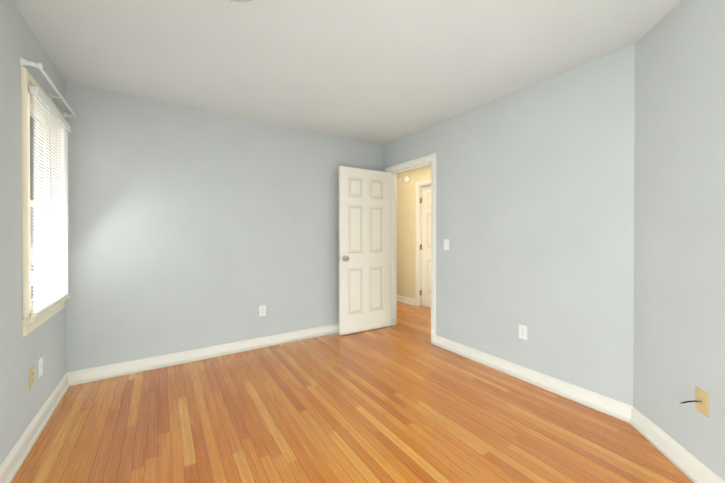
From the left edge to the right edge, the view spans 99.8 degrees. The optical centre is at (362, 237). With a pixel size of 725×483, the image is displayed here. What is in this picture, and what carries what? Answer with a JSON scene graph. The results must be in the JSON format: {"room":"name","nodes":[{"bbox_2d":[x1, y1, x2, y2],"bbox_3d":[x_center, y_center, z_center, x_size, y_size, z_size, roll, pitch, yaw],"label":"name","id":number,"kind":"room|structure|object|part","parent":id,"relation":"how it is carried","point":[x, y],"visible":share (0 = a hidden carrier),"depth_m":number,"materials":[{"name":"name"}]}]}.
{"room":"empty bedroom","nodes":[
{"label":"empty bedroom","id":0,"kind":"room"},
{"bbox_2d":[0,0,65,464],"bbox_3d":[-1.226,-0.016,0.572,0.120,2.440,4.420,0,0,-33],"label":"wall","id":1,"kind":"structure","parent":0,"point":[21,404],"depth_m":1.63,"materials":[{"name":"paint"}]},
{"bbox_2d":[29,366,33,389],"bbox_3d":[-1.963,0.836,1.814,0.007,0.115,0.070,0,0,-33],"label":"electrical outlet","id":2,"kind":"object","parent":1,"relation":"attached to","point":[31,377],"visible":1,"depth_m":1.80,"materials":[{"name":"plastic"}]},
{"bbox_2d":[38,356,42,377],"bbox_3d":[-2.051,0.829,1.946,0.007,0.115,0.070,0,0,-33],"label":"outlet","id":3,"kind":"object","parent":1,"relation":"attached to","point":[40,366],"visible":1,"depth_m":1.93,"materials":[{"name":"plastic"}]},
{"bbox_2d":[21,66,70,337],"bbox_3d":[-2.145,-0.197,2.013,0.170,1.511,0.830,0,0,-33],"label":"window","id":4,"kind":"structure","parent":1,"relation":"in","point":[30,323],"depth_m":1.80,"materials":[{"name":"paint"}]},
{"bbox_3d":[-2.169,-0.213,1.997,0.068,1.305,0.626,0,0,-33],"label":"window sash","id":5,"kind":"part","parent":4,"relation":"part of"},
{"bbox_2d":[29,86,70,315],"bbox_3d":[-2.067,-0.208,2.049,0.049,1.304,0.749,0,0,-33],"label":"window blinds","id":6,"kind":"object","parent":4,"relation":"attached to","point":[50,264],"visible":1,"depth_m":1.96,"materials":[{"name":"white plastic"}]},
{"bbox_2d":[20,56,74,117],"bbox_3d":[-2.103,-0.981,2.085,0.082,0.058,0.917,0,0,-33],"label":"curtain rod","id":7,"kind":"object","parent":1,"relation":"attached to","point":[25,62],"visible":0.96,"depth_m":1.87,"materials":[{"name":"white metal"}]},
{"bbox_2d":[64,82,382,371],"bbox_3d":[-1.090,-0.031,3.378,3.430,2.440,0.120,0,0,-33],"label":"wall","id":8,"kind":"structure","parent":0,"point":[190,228],"depth_m":2.94,"materials":[{"name":"paint"}]},
{"bbox_2d":[259,305,265,316],"bbox_3d":[-1.083,0.798,3.310,0.070,0.115,0.007,0,0,-33],"label":"electrical outlet","id":9,"kind":"object","parent":8,"relation":"attached to","point":[262,310],"visible":1,"depth_m":3.31,"materials":[{"name":"plastic"}]},
{"bbox_2d":[13,0,681,145],"bbox_3d":[0.124,-1.291,1.524,3.430,0.100,4.540,0,0,-33],"label":"ceiling","id":10,"kind":"structure","parent":0,"point":[380,72],"depth_m":2.03,"materials":[{"name":"paint"}]},
{"bbox_2d":[231,0,252,1],"bbox_3d":[-0.599,-1.182,1.411,0.316,0.116,0.316,0,0,-33],"label":"lamp","id":11,"kind":"object","parent":10,"relation":"attached to","point":[241,0],"visible":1,"depth_m":1.50,"materials":[{"name":"white metal"}]},
{"bbox_2d":[11,301,693,482],"bbox_3d":[0.158,1.244,2.505,4.550,0.100,6.120,0,0,-33],"label":"floor","id":12,"kind":"structure","parent":0,"point":[404,400],"depth_m":1.94,"materials":[{"name":"brown wood"}]},
{"bbox_2d":[397,165,430,298],"bbox_3d":[2.009,-0.033,3.715,0.120,2.440,6.120,0,0,-33],"label":"wall","id":13,"kind":"structure","parent":0,"point":[406,221],"depth_m":5.44,"materials":[{"name":"paint"}]},
{"bbox_2d":[397,295,414,305],"bbox_3d":[0.588,1.124,5.747,0.029,0.105,1.173,0,0,-33],"label":"baseboard","id":14,"kind":"structure","parent":13,"relation":"attached to","point":[407,300],"depth_m":5.41,"materials":[{"name":"paint"}]},
{"bbox_2d":[404,176,409,182],"bbox_3d":[0.786,-1.029,5.428,0.037,0.132,0.132,0,0,-33],"label":"smoke detector","id":15,"kind":"object","parent":13,"relation":"attached to","point":[406,179],"visible":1,"depth_m":5.40,"materials":[{"name":"white plastic"}]},
{"bbox_2d":[415,179,430,305],"bbox_3d":[1.207,0.119,4.917,0.140,2.123,0.887,0,0,-33],"label":"door frame","id":16,"kind":"structure","parent":13,"relation":"attached to","point":[418,266],"depth_m":5.21,"materials":[{"name":"paint"}]},
{"bbox_2d":[421,185,430,307],"bbox_3d":[1.230,0.156,4.933,0.175,2.033,0.744,0,0,-33],"label":"hall door","id":17,"kind":"structure","parent":13,"relation":"in","point":[426,246],"depth_m":5.13,"materials":[{"name":"paint"}]},
{"bbox_2d":[383,44,634,405],"bbox_3d":[1.060,-0.029,3.116,0.116,2.440,2.680,0,0,-33],"label":"wall","id":18,"kind":"structure","parent":0,"point":[535,204],"depth_m":2.42,"materials":[{"name":"paint"}]},
{"bbox_2d":[339,166,389,335],"bbox_3d":[0.036,0.162,3.870,0.764,2.033,0.175,0,0,-33],"label":"door","id":19,"kind":"structure","parent":18,"relation":"in","point":[364,249],"depth_m":3.83,"materials":[{"name":"paint"}]},
{"bbox_2d":[385,153,435,343],"bbox_3d":[0.618,0.126,3.792,0.160,2.123,0.905,0,0,-33],"label":"door frame","id":20,"kind":"structure","parent":18,"relation":"attached to","point":[423,161],"depth_m":3.83,"materials":[{"name":"paint"}]},
{"bbox_2d":[444,239,448,249],"bbox_3d":[0.889,0.080,3.254,0.019,0.115,0.070,0,0,-33],"label":"light switch","id":21,"kind":"object","parent":18,"relation":"attached to","point":[446,244],"visible":1,"depth_m":3.25,"materials":[{"name":"white plastic"}]},
{"bbox_2d":[519,324,526,339],"bbox_3d":[1.349,0.799,2.568,0.007,0.115,0.070,0,0,-33],"label":"electrical outlet","id":22,"kind":"object","parent":18,"relation":"attached to","point":[522,331],"visible":1,"depth_m":2.56,"materials":[{"name":"plastic"}]},
{"bbox_2d":[633,0,724,480],"bbox_3d":[1.532,-0.016,0.623,0.120,2.440,2.715,0,0,12],"label":"wall","id":23,"kind":"structure","parent":0,"point":[679,251],"depth_m":1.59,"materials":[{"name":"paint"}]},
{"bbox_2d":[0,323,724,482],"bbox_3d":[0.124,1.147,1.537,3.190,0.105,4.300,0,0,-33],"label":"baseboard","id":24,"kind":"structure","parent":23,"relation":"attached to","point":[690,466],"depth_m":2.35,"materials":[{"name":"paint"}]},
{"bbox_2d":[679,386,708,417],"bbox_3d":[1.618,0.797,1.487,0.088,0.115,0.094,0,0,-33],"label":"outlet","id":25,"kind":"object","parent":23,"relation":"attached to","point":[701,400],"visible":1,"depth_m":1.48,"materials":[{"name":"beige plastic"}]}
]}

